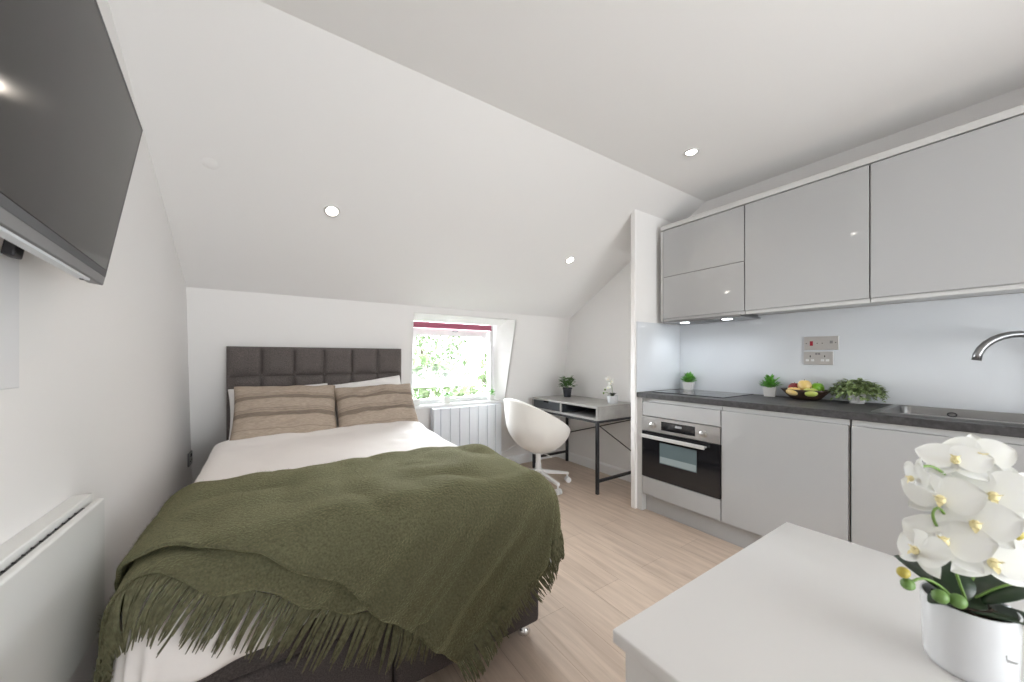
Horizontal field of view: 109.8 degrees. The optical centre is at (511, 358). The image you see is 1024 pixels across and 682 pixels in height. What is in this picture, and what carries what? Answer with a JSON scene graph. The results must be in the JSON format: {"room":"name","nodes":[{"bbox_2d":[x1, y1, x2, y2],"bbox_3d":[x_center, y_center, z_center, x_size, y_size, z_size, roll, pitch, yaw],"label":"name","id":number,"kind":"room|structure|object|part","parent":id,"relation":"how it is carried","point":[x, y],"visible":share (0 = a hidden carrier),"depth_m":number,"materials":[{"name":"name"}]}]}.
{"room":"studio apartment","nodes":[
{"label":"studio apartment","id":0,"kind":"room"},
{"bbox_2d":[0,0,191,681],"bbox_3d":[-0.912,-0.065,0.413,0.150,2.480,5.500,0,0,-34],"label":"wall","id":1,"kind":"structure","parent":0,"point":[100,406],"depth_m":1.20,"materials":[{"name":"white paint"}]},
{"bbox_2d":[0,237,18,389],"bbox_3d":[-0.958,-0.191,0.638,0.024,0.508,0.325,0,0,-34],"label":"wall panel","id":2,"kind":"object","parent":1,"relation":"attached to","point":[9,267],"visible":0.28,"depth_m":0.74,"materials":[{"name":"white paint"}]},
{"bbox_2d":[0,0,142,284],"bbox_3d":[-0.797,-0.400,0.613,0.139,0.440,0.800,0,0,-39],"label":"television","id":3,"kind":"object","parent":2,"relation":"attached to","point":[71,130],"visible":1,"depth_m":0.60,"materials":[{"name":"grey"}]},
{"bbox_3d":[-0.819,-0.396,0.582,0.035,0.428,0.300,12,-8,-38],"label":"mount rail","id":4,"kind":"part","parent":3,"relation":"part of","materials":[{"name":"black metal"}]},
{"bbox_2d":[0,493,104,681],"bbox_3d":[-0.916,0.575,0.612,0.064,0.400,0.935,0,0,-34],"label":"heater","id":5,"kind":"object","parent":1,"relation":"attached to","point":[52,571],"visible":0.97,"depth_m":0.78,"materials":[{"name":"white metal"}]},
{"bbox_2d":[0,508,84,575],"bbox_3d":[-0.896,0.398,0.601,0.006,0.011,0.835,0,0,-34],"label":"grille","id":6,"kind":"object","parent":5,"relation":"attached to","point":[6,567],"depth_m":0.76,"materials":[{"name":"black"}]},
{"bbox_3d":[-0.922,0.550,0.608,0.050,0.350,0.935,0,0,-34],"label":"casing","id":7,"kind":"part","parent":5,"relation":"part of","materials":[{"name":"white metal"}]},
{"bbox_2d":[187,450,191,466],"bbox_3d":[-2.125,0.662,2.378,0.012,0.085,0.115,0,0,-34],"label":"wall socket","id":8,"kind":"object","parent":1,"relation":"attached to","point":[189,455],"visible":1,"depth_m":2.34,"materials":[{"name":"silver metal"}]},
{"bbox_2d":[186,287,569,483],"bbox_3d":[-0.804,0.225,3.356,3.495,1.900,0.363,0,0,-34],"label":"wall","id":9,"kind":"structure","parent":0,"point":[530,351],"depth_m":2.77,"materials":[{"name":"white paint"}]},
{"bbox_2d":[411,321,492,403],"bbox_3d":[-0.674,0.018,3.729,0.915,0.830,0.380,0,0,-34],"label":"window","id":10,"kind":"structure","parent":9,"relation":"in","point":[420,327],"depth_m":3.73,"materials":[{"name":"white"}]},
{"bbox_3d":[-0.690,-0.004,3.748,0.820,0.611,0.332,0,0,-34],"label":"sash","id":11,"kind":"part","parent":10,"relation":"part of","materials":[{"name":"white"}]},
{"bbox_2d":[413,321,491,330],"bbox_3d":[-0.576,-0.319,3.581,0.855,0.057,0.023,0,0,-34],"label":"rolled blind","id":12,"kind":"object","parent":10,"relation":"attached to","point":[424,325],"depth_m":3.56,"materials":[{"name":"red fabric"}]},
{"bbox_2d":[414,399,503,409],"bbox_3d":[-0.555,0.448,3.592,1.033,0.030,0.246,0,0,-34],"label":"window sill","id":13,"kind":"structure","parent":9,"relation":"attached to","point":[459,403],"depth_m":3.48,"materials":[{"name":"white paint"}]},
{"bbox_2d":[412,392,420,405],"bbox_3d":[-0.884,0.370,3.321,0.136,0.126,0.116,0,0,-2],"label":"potted plant","id":14,"kind":"object","parent":13,"relation":"on","point":[416,401],"visible":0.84,"depth_m":3.30,"materials":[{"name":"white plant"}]},
{"bbox_3d":[-0.886,0.406,3.321,0.060,0.055,0.060,0,0,-34],"label":"pot","id":15,"kind":"part","parent":14,"relation":"part of","materials":[{"name":"white ceramic"}]},
{"bbox_2d":[441,390,454,403],"bbox_3d":[-0.616,0.370,3.492,0.139,0.125,0.146,0,0,-34],"label":"potted plant","id":16,"kind":"object","parent":13,"relation":"on","point":[445,399],"visible":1,"depth_m":3.47,"materials":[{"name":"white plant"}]},
{"bbox_3d":[-0.641,0.401,3.485,0.069,0.063,0.069,0,0,-34],"label":"pot","id":17,"kind":"part","parent":16,"relation":"part of","materials":[{"name":"white ceramic"}]},
{"bbox_2d":[486,389,494,399],"bbox_3d":[-0.222,0.377,3.755,0.127,0.112,0.123,0,0,-34],"label":"potted plant","id":18,"kind":"object","parent":13,"relation":"on","point":[490,396],"visible":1,"depth_m":3.74,"materials":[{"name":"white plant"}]},
{"bbox_3d":[-0.222,0.406,3.758,0.060,0.055,0.060,0,0,-34],"label":"pot","id":19,"kind":"part","parent":18,"relation":"part of","materials":[{"name":"white ceramic"}]},
{"bbox_2d":[431,403,516,454],"bbox_3d":[-0.076,0.818,3.740,1.591,0.715,0.192,0,0,-35],"label":"radiator","id":20,"kind":"object","parent":9,"relation":"attached to","point":[479,423],"visible":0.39,"depth_m":3.47,"materials":[{"name":"white metal"}]},
{"bbox_2d":[505,450,555,463],"bbox_3d":[-0.833,1.125,3.400,3.295,0.100,0.014,0,0,-34],"label":"baseboard","id":21,"kind":"structure","parent":9,"relation":"attached to","point":[522,458],"depth_m":4.04,"materials":[{"name":"white"}]},
{"bbox_2d":[108,0,1023,325],"bbox_3d":[0.665,-0.890,1.261,3.715,1.090,5.160,0,0,-34],"label":"ceiling","id":22,"kind":"structure","parent":0,"point":[465,151],"depth_m":1.77,"materials":[{"name":"white paint"}]},
{"bbox_2d":[202,157,217,168],"bbox_3d":[-1.436,-0.927,1.712,0.062,0.033,0.055,0,0,-28],"label":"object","id":23,"kind":"structure","parent":22,"relation":"attached to","point":[210,163],"depth_m":1.71,"materials":[{"name":"white plastic"}]},
{"bbox_2d":[324,205,339,217],"bbox_3d":[-1.053,-0.861,2.106,0.088,0.051,0.080,0,0,-39],"label":"recessed light","id":24,"kind":"object","parent":22,"relation":"in","point":[332,211],"visible":1,"depth_m":2.10,"materials":[{"name":"white glass"}]},
{"bbox_2d":[565,257,574,263],"bbox_3d":[0.507,-0.859,3.150,0.088,0.051,0.080,0,0,-39],"label":"recessed light","id":25,"kind":"object","parent":22,"relation":"in","point":[569,260],"visible":1,"depth_m":3.15,"materials":[{"name":"white glass"}]},
{"bbox_2d":[684,148,698,156],"bbox_3d":[1.118,-1.284,2.243,0.088,0.010,0.088,0,0,-34],"label":"recessed light","id":26,"kind":"object","parent":22,"relation":"in","point":[693,151],"visible":1,"depth_m":2.24,"materials":[{"name":"white glass"}]},
{"bbox_2d":[392,457,743,681],"bbox_3d":[0.571,1.235,1.402,3.715,0.120,5.500,0,0,-34],"label":"floor","id":27,"kind":"structure","parent":0,"point":[620,560],"depth_m":1.93,"materials":[{"name":"brown wood"}]},
{"bbox_2d":[196,346,537,681],"bbox_3d":[-0.915,0.547,1.980,1.215,1.256,1.910,0,0,-34],"label":"bed","id":28,"kind":"object","parent":27,"relation":"on","point":[245,366],"visible":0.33,"depth_m":1.49,"materials":[{"name":"grey fabric"}]},
{"bbox_3d":[-1.428,0.327,2.737,1.168,0.816,0.082,0,0,-34],"label":"headboard","id":29,"kind":"part","parent":28,"relation":"part of","materials":[{"name":"grey fabric"}]},
{"bbox_2d":[111,421,550,681],"bbox_3d":[-0.825,0.672,1.846,1.326,0.431,1.735,0,0,-34],"label":"duvet","id":30,"kind":"object","parent":28,"relation":"on","point":[227,459],"visible":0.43,"depth_m":1.70,"materials":[{"name":"white fabric"}]},
{"bbox_2d":[228,383,326,439],"bbox_3d":[-1.567,0.355,2.454,0.599,0.340,0.230,0,0,-29],"label":"pillow","id":31,"kind":"object","parent":30,"relation":"on","point":[230,391],"visible":0.07,"depth_m":2.31,"materials":[{"name":"white fabric"}]},
{"bbox_2d":[230,385,336,440],"bbox_3d":[-1.463,0.353,2.348,0.577,0.350,0.295,0,0,-31],"label":"pillow","id":32,"kind":"object","parent":30,"relation":"on","point":[259,410],"visible":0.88,"depth_m":2.27,"materials":[{"name":"beige fabric"}]},
{"bbox_2d":[91,443,564,681],"bbox_3d":[-0.503,0.754,1.359,1.454,0.645,0.743,0,0,-34],"label":"throw blanket","id":33,"kind":"object","parent":30,"relation":"on","point":[438,545],"visible":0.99,"depth_m":1.10,"materials":[{"name":"green fabric"}]},
{"bbox_2d":[335,375,400,426],"bbox_3d":[-1.110,0.350,2.773,0.614,0.421,0.230,0,0,-37],"label":"pillow","id":34,"kind":"object","parent":30,"relation":"on","point":[393,379],"visible":0.11,"depth_m":2.79,"materials":[{"name":"white fabric"}]},
{"bbox_2d":[335,383,418,426],"bbox_3d":[-0.993,0.369,2.661,0.578,0.344,0.282,0,0,-30],"label":"pillow","id":35,"kind":"object","parent":30,"relation":"on","point":[384,403],"visible":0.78,"depth_m":2.59,"materials":[{"name":"beige fabric"}]},
{"bbox_2d":[504,398,570,494],"bbox_3d":[0.241,0.766,3.340,0.636,0.818,0.629,0,0,-32],"label":"desk chair","id":36,"kind":"object","parent":27,"relation":"on","point":[536,431],"visible":0.95,"depth_m":3.10,"materials":[{"name":"white plastic"}]},
{"bbox_3d":[0.331,1.066,3.207,0.040,0.066,0.270,0,0,-32],"label":"leg","id":37,"kind":"part","parent":36,"relation":"part of","materials":[{"name":"white paint"}]},
{"bbox_3d":[0.404,1.066,3.387,0.270,0.066,0.040,0,0,-14],"label":"leg","id":38,"kind":"part","parent":36,"relation":"part of","materials":[{"name":"white paint"}]},
{"bbox_2d":[532,395,630,494],"bbox_3d":[0.684,0.796,3.617,0.500,0.757,0.930,0,0,-34],"label":"desk","id":39,"kind":"object","parent":27,"relation":"on","point":[593,410],"visible":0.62,"depth_m":3.35,"materials":[{"name":"grey wood"}]},
{"bbox_3d":[0.236,0.869,3.861,0.025,0.613,0.025,0,0,-34],"label":"leg","id":40,"kind":"part","parent":39,"relation":"part of","materials":[{"name":"black metal"}]},
{"bbox_3d":[0.513,0.479,3.786,0.400,0.080,0.417,0,0,-34],"label":"drawer","id":41,"kind":"part","parent":39,"relation":"part of","materials":[{"name":"grey wood"}]},
{"bbox_2d":[558,376,575,396],"bbox_3d":[0.599,0.302,3.898,0.204,0.231,0.216,0,0,-34],"label":"potted plant","id":42,"kind":"object","parent":39,"relation":"on","point":[567,391],"visible":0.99,"depth_m":3.87,"materials":[{"name":"green plant"}]},
{"bbox_3d":[0.601,0.368,3.904,0.104,0.100,0.104,0,0,-34],"label":"pot","id":43,"kind":"part","parent":42,"relation":"part of","materials":[{"name":"black ceramic"}]},
{"bbox_3d":[0.630,0.869,4.124,0.025,0.613,0.025,0,0,-34],"label":"leg","id":44,"kind":"part","parent":39,"relation":"part of","materials":[{"name":"black metal"}]},
{"bbox_3d":[0.684,0.551,3.617,0.499,0.022,0.929,0,0,-34],"label":"frame","id":45,"kind":"part","parent":39,"relation":"part of","materials":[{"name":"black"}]},
{"bbox_3d":[0.737,0.869,3.109,0.025,0.613,0.025,0,0,-34],"label":"leg","id":46,"kind":"part","parent":39,"relation":"part of","materials":[{"name":"black metal"}]},
{"bbox_2d":[603,376,617,403],"bbox_3d":[0.920,0.291,3.361,0.098,0.255,0.147,0,0,-34],"label":"potted orchid","id":47,"kind":"object","parent":39,"relation":"on","point":[612,398],"visible":1,"depth_m":3.33,"materials":[{"name":"white plant"}]},
{"bbox_3d":[0.934,0.382,3.341,0.098,0.072,0.098,0,0,-34],"label":"pot","id":48,"kind":"part","parent":47,"relation":"part of","materials":[{"name":"white ceramic"}]},
{"bbox_2d":[637,397,645,509],"bbox_3d":[1.232,0.739,2.958,0.579,0.873,0.043,0,0,-34],"label":"end panel","id":49,"kind":"object","parent":27,"relation":"on","point":[641,497],"visible":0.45,"depth_m":2.80,"materials":[{"name":"grey"}]},
{"bbox_2d":[642,398,722,520],"bbox_3d":[1.407,0.670,2.695,0.579,0.736,0.583,0,0,-34],"label":"housing","id":50,"kind":"object","parent":27,"relation":"on","point":[706,505],"visible":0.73,"depth_m":2.50,"materials":[{"name":"grey"}]},
{"bbox_2d":[641,416,720,498],"bbox_3d":[1.367,0.670,2.669,0.574,0.456,0.580,0,0,-34],"label":"oven","id":51,"kind":"object","parent":50,"relation":"in","point":[687,455],"visible":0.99,"depth_m":2.49,"materials":[{"name":"black glass"}]},
{"bbox_3d":[1.049,0.500,2.688,0.020,0.046,0.046,0,0,-34],"label":"knob","id":52,"kind":"part","parent":51,"relation":"part of","materials":[{"name":"silver metal"}]},
{"bbox_3d":[1.128,0.583,2.547,0.041,0.026,0.483,0,0,-34],"label":"handle","id":53,"kind":"part","parent":51,"relation":"part of","materials":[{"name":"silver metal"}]},
{"bbox_3d":[1.173,0.495,2.539,0.024,0.107,0.580,0,0,-34],"label":"control panel","id":54,"kind":"part","parent":51,"relation":"part of","materials":[{"name":"silver metal"}]},
{"bbox_3d":[1.260,0.500,2.372,0.020,0.046,0.046,0,0,-34],"label":"knob","id":55,"kind":"part","parent":51,"relation":"part of","materials":[{"name":"silver metal"}]},
{"bbox_3d":[1.174,0.971,2.540,0.019,0.135,0.580,0,0,-34],"label":"drawer","id":56,"kind":"part","parent":50,"relation":"part of","materials":[{"name":"grey paint"}]},
{"bbox_3d":[1.174,0.385,2.540,0.019,0.104,0.580,0,0,-34],"label":"filler panel","id":57,"kind":"part","parent":50,"relation":"part of","materials":[{"name":"grey paint"}]},
{"bbox_3d":[1.189,0.318,2.550,0.012,0.029,0.580,0,0,-34],"label":"grip rail","id":58,"kind":"part","parent":50,"relation":"part of","materials":[{"name":"grey"}]},
{"bbox_2d":[637,389,1023,437],"bbox_3d":[2.061,0.283,1.701,0.593,0.038,3.045,0,0,-34],"label":"countertop","id":59,"kind":"structure","parent":50,"relation":"on","point":[823,407],"depth_m":1.90,"materials":[{"name":"grey stone"}]},
{"bbox_2d":[653,389,752,397],"bbox_3d":[1.428,0.261,2.719,0.437,0.006,0.530,0,0,-34],"label":"induction hob","id":60,"kind":"object","parent":59,"relation":"in","point":[716,394],"visible":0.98,"depth_m":2.65,"materials":[{"name":"black glass"}]},
{"bbox_2d":[681,371,695,389],"bbox_3d":[1.462,0.183,2.989,0.138,0.151,0.153,0,0,-34],"label":"potted plant","id":61,"kind":"object","parent":60,"relation":"on","point":[689,383],"visible":1,"depth_m":2.96,"materials":[{"name":"green plant"}]},
{"bbox_3d":[1.465,0.228,2.986,0.076,0.062,0.076,0,0,42],"label":"pot","id":62,"kind":"part","parent":61,"relation":"part of","materials":[{"name":"white ceramic"}]},
{"bbox_2d":[759,374,783,396],"bbox_3d":[1.803,0.186,2.511,0.146,0.156,0.151,0,0,22],"label":"potted plant","id":63,"kind":"object","parent":59,"relation":"on","point":[770,389],"visible":1,"depth_m":2.49,"materials":[{"name":"green plant"}]},
{"bbox_3d":[1.796,0.233,2.507,0.076,0.062,0.076,0,0,42],"label":"pot","id":64,"kind":"part","parent":63,"relation":"part of","materials":[{"name":"white ceramic"}]},
{"bbox_2d":[781,388,829,400],"bbox_3d":[1.873,0.231,2.301,0.180,0.066,0.262,0,0,-34],"label":"fruit bowl","id":65,"kind":"object","parent":59,"relation":"on","point":[801,395],"visible":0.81,"depth_m":2.25,"materials":[{"name":"brown wood"}]},
{"bbox_2d":[788,382,797,387],"bbox_3d":[1.848,0.191,2.352,0.072,0.072,0.072,0,0,-34],"label":"apple","id":66,"kind":"object","parent":65,"relation":"in","point":[794,384],"visible":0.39,"depth_m":2.34,"materials":[{"name":"red plant"}]},
{"bbox_2d":[786,387,800,395],"bbox_3d":[1.806,0.209,2.307,0.066,0.056,0.082,0,0,-34],"label":"pear","id":67,"kind":"object","parent":65,"relation":"in","point":[788,391],"visible":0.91,"depth_m":2.29,"materials":[{"name":"yellow food"}]},
{"bbox_2d":[797,379,811,389],"bbox_3d":[1.859,0.169,2.287,0.072,0.072,0.072,0,0,-34],"label":"apple","id":68,"kind":"object","parent":65,"relation":"in","point":[803,384],"visible":0.79,"depth_m":2.27,"materials":[{"name":"yellow food"}]},
{"bbox_2d":[804,387,817,396],"bbox_3d":[1.856,0.209,2.237,0.066,0.056,0.079,0,0,-34],"label":"pear","id":69,"kind":"object","parent":65,"relation":"in","point":[812,393],"visible":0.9,"depth_m":2.21,"materials":[{"name":"green food"}]},
{"bbox_2d":[811,383,824,390],"bbox_3d":[1.928,0.186,2.273,0.072,0.072,0.072,0,0,-34],"label":"apple","id":70,"kind":"object","parent":65,"relation":"in","point":[818,386],"visible":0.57,"depth_m":2.25,"materials":[{"name":"green food"}]},
{"bbox_2d":[827,378,889,403],"bbox_3d":[2.017,0.190,2.106,0.207,0.150,0.271,0,0,-34],"label":"potted plant","id":71,"kind":"object","parent":59,"relation":"on","point":[856,392],"visible":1,"depth_m":2.07,"materials":[{"name":"green plant"}]},
{"bbox_3d":[2.019,0.232,2.109,0.084,0.065,0.084,0,0,-34],"label":"pot","id":72,"kind":"part","parent":71,"relation":"part of","materials":[{"name":"white ceramic"}]},
{"bbox_2d":[871,404,1023,425],"bbox_3d":[2.155,0.344,1.623,0.497,0.169,0.690,0,0,-34],"label":"sink","id":73,"kind":"object","parent":59,"relation":"in","point":[895,408],"visible":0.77,"depth_m":1.81,"materials":[{"name":"grey metal"}]},
{"bbox_2d":[971,331,1023,360],"bbox_3d":[2.327,0.069,1.624,0.366,0.389,0.071,0,0,26],"label":"tap","id":74,"kind":"object","parent":59,"relation":"on","point":[977,355],"visible":1,"depth_m":1.65,"materials":[{"name":"silver metal"}]},
{"bbox_2d":[646,494,762,547],"bbox_3d":[1.885,1.107,1.560,0.016,0.136,3.005,0,0,-34],"label":"plinth","id":75,"kind":"object","parent":27,"relation":"on","point":[737,536],"visible":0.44,"depth_m":2.43,"materials":[{"name":"grey paint"}]},
{"bbox_2d":[721,406,851,541],"bbox_3d":[1.739,0.670,2.197,0.579,0.736,0.609,0,0,-34],"label":"base cabinet","id":76,"kind":"object","parent":27,"relation":"on","point":[778,468],"visible":0.65,"depth_m":2.01,"materials":[{"name":"grey laminate"}]},
{"bbox_3d":[1.521,0.318,2.052,0.012,0.029,0.609,0,0,-34],"label":"grip rail","id":77,"kind":"part","parent":76,"relation":"part of","materials":[{"name":"grey"}]},
{"bbox_2d":[613,522,1023,681],"bbox_3d":[0.715,0.800,0.334,0.670,0.750,1.004,0,0,-34],"label":"table","id":78,"kind":"object","parent":27,"relation":"on","point":[797,603],"visible":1,"depth_m":0.58,"materials":[{"name":"white laminate"}]},
{"bbox_3d":[0.455,0.811,0.161,0.018,0.728,0.976,0,0,-34],"label":"panel","id":79,"kind":"part","parent":78,"relation":"part of","materials":[{"name":"white laminate"}]},
{"bbox_2d":[894,434,1023,681],"bbox_3d":[0.625,0.267,0.486,0.154,0.316,0.148,0,0,-44],"label":"potted orchid","id":80,"kind":"object","parent":78,"relation":"on","point":[968,553],"visible":1,"depth_m":0.48,"materials":[{"name":"white plant"}]},
{"bbox_3d":[0.560,0.158,0.494,0.012,0.042,0.051,0,0,20],"label":"flower","id":81,"kind":"part","parent":80,"relation":"part of","materials":[{"name":"white plant"}]},
{"bbox_3d":[0.560,0.258,0.486,0.034,0.049,0.068,0,0,6],"label":"flower","id":82,"kind":"part","parent":80,"relation":"part of","materials":[{"name":"white plant"}]},
{"bbox_3d":[0.579,0.319,0.491,0.077,0.044,0.005,0,0,-4],"label":"stem","id":83,"kind":"part","parent":80,"relation":"part of","materials":[{"name":"green plant"}]},
{"bbox_3d":[0.594,0.162,0.503,0.057,0.028,0.005,0,0,-5],"label":"stem","id":84,"kind":"part","parent":80,"relation":"part of","materials":[{"name":"green plant"}]},
{"bbox_3d":[0.592,0.230,0.494,0.031,0.052,0.003,0,0,0],"label":"stem","id":85,"kind":"part","parent":80,"relation":"part of","materials":[{"name":"green plant"}]},
{"bbox_3d":[0.598,0.185,0.501,0.024,0.064,0.078,0,0,-34],"label":"flower","id":86,"kind":"part","parent":80,"relation":"part of","materials":[{"name":"white plant"}]},
{"bbox_3d":[0.587,0.242,0.486,0.051,0.054,0.084,0,0,-34],"label":"flower","id":87,"kind":"part","parent":80,"relation":"part of","materials":[{"name":"white plant"}]},
{"bbox_3d":[0.624,0.144,0.510,0.051,0.041,0.071,0,0,-34],"label":"flower","id":88,"kind":"part","parent":80,"relation":"part of","materials":[{"name":"white plant"}]},
{"bbox_3d":[0.626,0.247,0.499,0.041,0.187,0.013,0,0,7],"label":"stem","id":89,"kind":"part","parent":80,"relation":"part of","materials":[{"name":"green plant"}]},
{"bbox_3d":[0.626,0.379,0.494,0.088,0.092,0.088,0,0,-34],"label":"pot","id":90,"kind":"part","parent":80,"relation":"part of","materials":[{"name":"white ceramic"}]},
{"bbox_3d":[0.614,0.210,0.477,0.029,0.063,0.078,0,0,-34],"label":"flower","id":91,"kind":"part","parent":80,"relation":"part of","materials":[{"name":"white plant"}]},
{"bbox_3d":[0.659,0.134,0.510,0.068,0.049,0.035,0,0,36],"label":"flower","id":92,"kind":"part","parent":80,"relation":"part of","materials":[{"name":"white plant"}]},
{"bbox_3d":[0.616,0.251,0.467,0.084,0.067,0.028,0,0,29],"label":"flower","id":93,"kind":"part","parent":80,"relation":"part of","materials":[{"name":"white plant"}]},
{"bbox_3d":[0.643,0.173,0.483,0.027,0.068,0.080,0,0,-34],"label":"flower","id":94,"kind":"part","parent":80,"relation":"part of","materials":[{"name":"white plant"}]},
{"bbox_3d":[0.679,0.308,0.492,0.088,0.057,0.005,0,0,11],"label":"stem","id":95,"kind":"part","parent":80,"relation":"part of","materials":[{"name":"green plant"}]},
{"bbox_3d":[0.682,0.180,0.492,0.088,0.072,0.023,0,0,13],"label":"flower","id":96,"kind":"part","parent":80,"relation":"part of","materials":[{"name":"white plant"}]},
{"bbox_2d":[851,413,1023,555],"bbox_3d":[2.079,0.670,1.687,0.579,0.736,0.602,0,0,-34],"label":"base cabinet","id":97,"kind":"object","parent":27,"relation":"on","point":[879,451],"visible":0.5,"depth_m":1.68,"materials":[{"name":"grey laminate"}]},
{"bbox_3d":[1.862,0.318,1.542,0.012,0.029,0.602,0,0,-34],"label":"grip rail","id":98,"kind":"part","parent":97,"relation":"part of","materials":[{"name":"grey"}]},
{"bbox_2d":[558,261,630,470],"bbox_3d":[0.964,-0.025,3.918,0.270,2.400,1.750,0,0,-34],"label":"wall","id":99,"kind":"structure","parent":0,"point":[599,336],"depth_m":3.69,"materials":[{"name":"white paint"}]},
{"bbox_2d":[556,449,630,481],"bbox_3d":[0.929,1.125,3.714,0.014,0.100,1.450,0,0,-34],"label":"baseboard","id":100,"kind":"structure","parent":99,"relation":"attached to","point":[605,468],"depth_m":3.80,"materials":[{"name":"white"}]},
{"bbox_2d":[631,209,679,508],"bbox_3d":[1.200,-0.025,2.988,0.608,2.400,0.042,0,0,-34],"label":"wall partition","id":101,"kind":"structure","parent":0,"point":[646,231],"depth_m":2.85,"materials":[{"name":"white paint"}]},
{"bbox_2d":[636,322,679,391],"bbox_3d":[1.214,-0.013,2.969,0.582,0.549,0.006,0,0,-34],"label":"backsplash","id":102,"kind":"structure","parent":101,"relation":"attached to","point":[657,344],"depth_m":2.95,"materials":[{"name":"grey glass"}]},
{"bbox_2d":[680,87,1023,409],"bbox_3d":[2.539,-0.065,1.663,0.150,2.480,3.750,0,0,-34],"label":"wall","id":103,"kind":"structure","parent":0,"point":[1015,98],"depth_m":2.10,"materials":[{"name":"white paint"}]},
{"bbox_2d":[661,205,765,321],"bbox_3d":[1.513,-0.655,2.739,0.354,0.724,0.617,0,0,-34],"label":"upper cabinet","id":104,"kind":"object","parent":103,"relation":"attached to","point":[704,259],"depth_m":2.60,"materials":[{"name":"grey laminate"}]},
{"bbox_3d":[1.349,-0.655,2.989,0.350,0.724,0.018,0,0,-34],"label":"end panel","id":105,"kind":"part","parent":104,"relation":"part of","materials":[{"name":"grey laminate"}]},
{"bbox_3d":[1.379,-0.830,2.637,0.019,0.370,0.594,0,0,-34],"label":"door","id":106,"kind":"part","parent":104,"relation":"part of","materials":[{"name":"grey paint"}]},
{"bbox_3d":[1.379,-0.479,2.637,0.019,0.328,0.594,0,0,-34],"label":"door","id":107,"kind":"part","parent":104,"relation":"part of","materials":[{"name":"grey paint"}]},
{"bbox_2d":[663,314,760,324],"bbox_3d":[1.490,-0.293,2.719,0.303,0.034,0.572,0,0,-34],"label":"hood","id":108,"kind":"object","parent":104,"relation":"attached to","point":[738,317],"visible":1,"depth_m":2.63,"materials":[{"name":"silver metal"}]},
{"bbox_2d":[661,104,1023,231],"bbox_3d":[2.013,-1.040,1.990,0.352,0.035,2.418,0,0,-34],"label":"crown molding","id":109,"kind":"structure","parent":104,"relation":"on","point":[1017,111],"depth_m":1.88,"materials":[{"name":"grey wood"}]},
{"bbox_2d":[745,165,885,314],"bbox_3d":[1.852,-0.655,2.231,0.354,0.724,0.596,0,0,-34],"label":"upper cabinet","id":110,"kind":"object","parent":103,"relation":"attached to","point":[808,247],"visible":0.98,"depth_m":2.09,"materials":[{"name":"grey"}]},
{"bbox_2d":[680,293,1023,413],"bbox_3d":[2.305,-0.024,1.864,0.006,0.571,3.044,0,0,-34],"label":"backsplash","id":111,"kind":"structure","parent":103,"relation":"attached to","point":[921,353],"depth_m":2.06,"materials":[{"name":"grey glass"}]},
{"bbox_2d":[804,351,833,364],"bbox_3d":[1.983,-0.001,2.331,0.012,0.084,0.152,0,0,-34],"label":"double socket","id":112,"kind":"object","parent":111,"relation":"attached to","point":[810,358],"visible":1,"depth_m":2.32,"materials":[{"name":"silver metal"}]},
{"bbox_2d":[804,336,838,349],"bbox_3d":[1.990,-0.098,2.320,0.012,0.087,0.176,0,0,-34],"label":"switch plate","id":113,"kind":"object","parent":111,"relation":"attached to","point":[821,342],"visible":1,"depth_m":2.31,"materials":[{"name":"silver metal"}]},
{"bbox_2d":[871,115,1023,303],"bbox_3d":[2.184,-0.655,1.732,0.354,0.724,0.596,0,0,-34],"label":"upper cabinet","id":114,"kind":"object","parent":103,"relation":"attached to","point":[947,216],"visible":1,"depth_m":1.66,"materials":[{"name":"grey laminate"}]},
{"label":"outside","id":115,"kind":"structure","parent":0,"visible":0},
{"bbox_3d":[-5.991,6.275,16.197,20.000,0.200,26.400,0,0,-34],"label":"ground","id":116,"kind":"structure","parent":115,"visible":0},
{"bbox_2d":[414,335,473,398],"bbox_3d":[-3.753,1.689,14.747,4.677,8.987,5.137,0,0,-34],"label":"tree","id":117,"kind":"object","parent":116,"relation":"on","point":[436,341],"visible":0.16,"depth_m":14.94,"materials":[{"name":"green plant"}]},
{"bbox_2d":[413,338,486,398],"bbox_3d":[-2.089,2.864,7.816,3.054,6.637,3.063,0,0,-34],"label":"tree","id":118,"kind":"object","parent":116,"relation":"on","point":[418,371],"visible":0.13,"depth_m":7.66,"materials":[{"name":"green plant"}]},
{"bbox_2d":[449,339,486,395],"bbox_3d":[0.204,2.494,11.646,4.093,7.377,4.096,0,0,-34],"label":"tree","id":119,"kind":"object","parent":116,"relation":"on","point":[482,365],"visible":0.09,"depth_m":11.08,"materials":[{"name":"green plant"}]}
]}

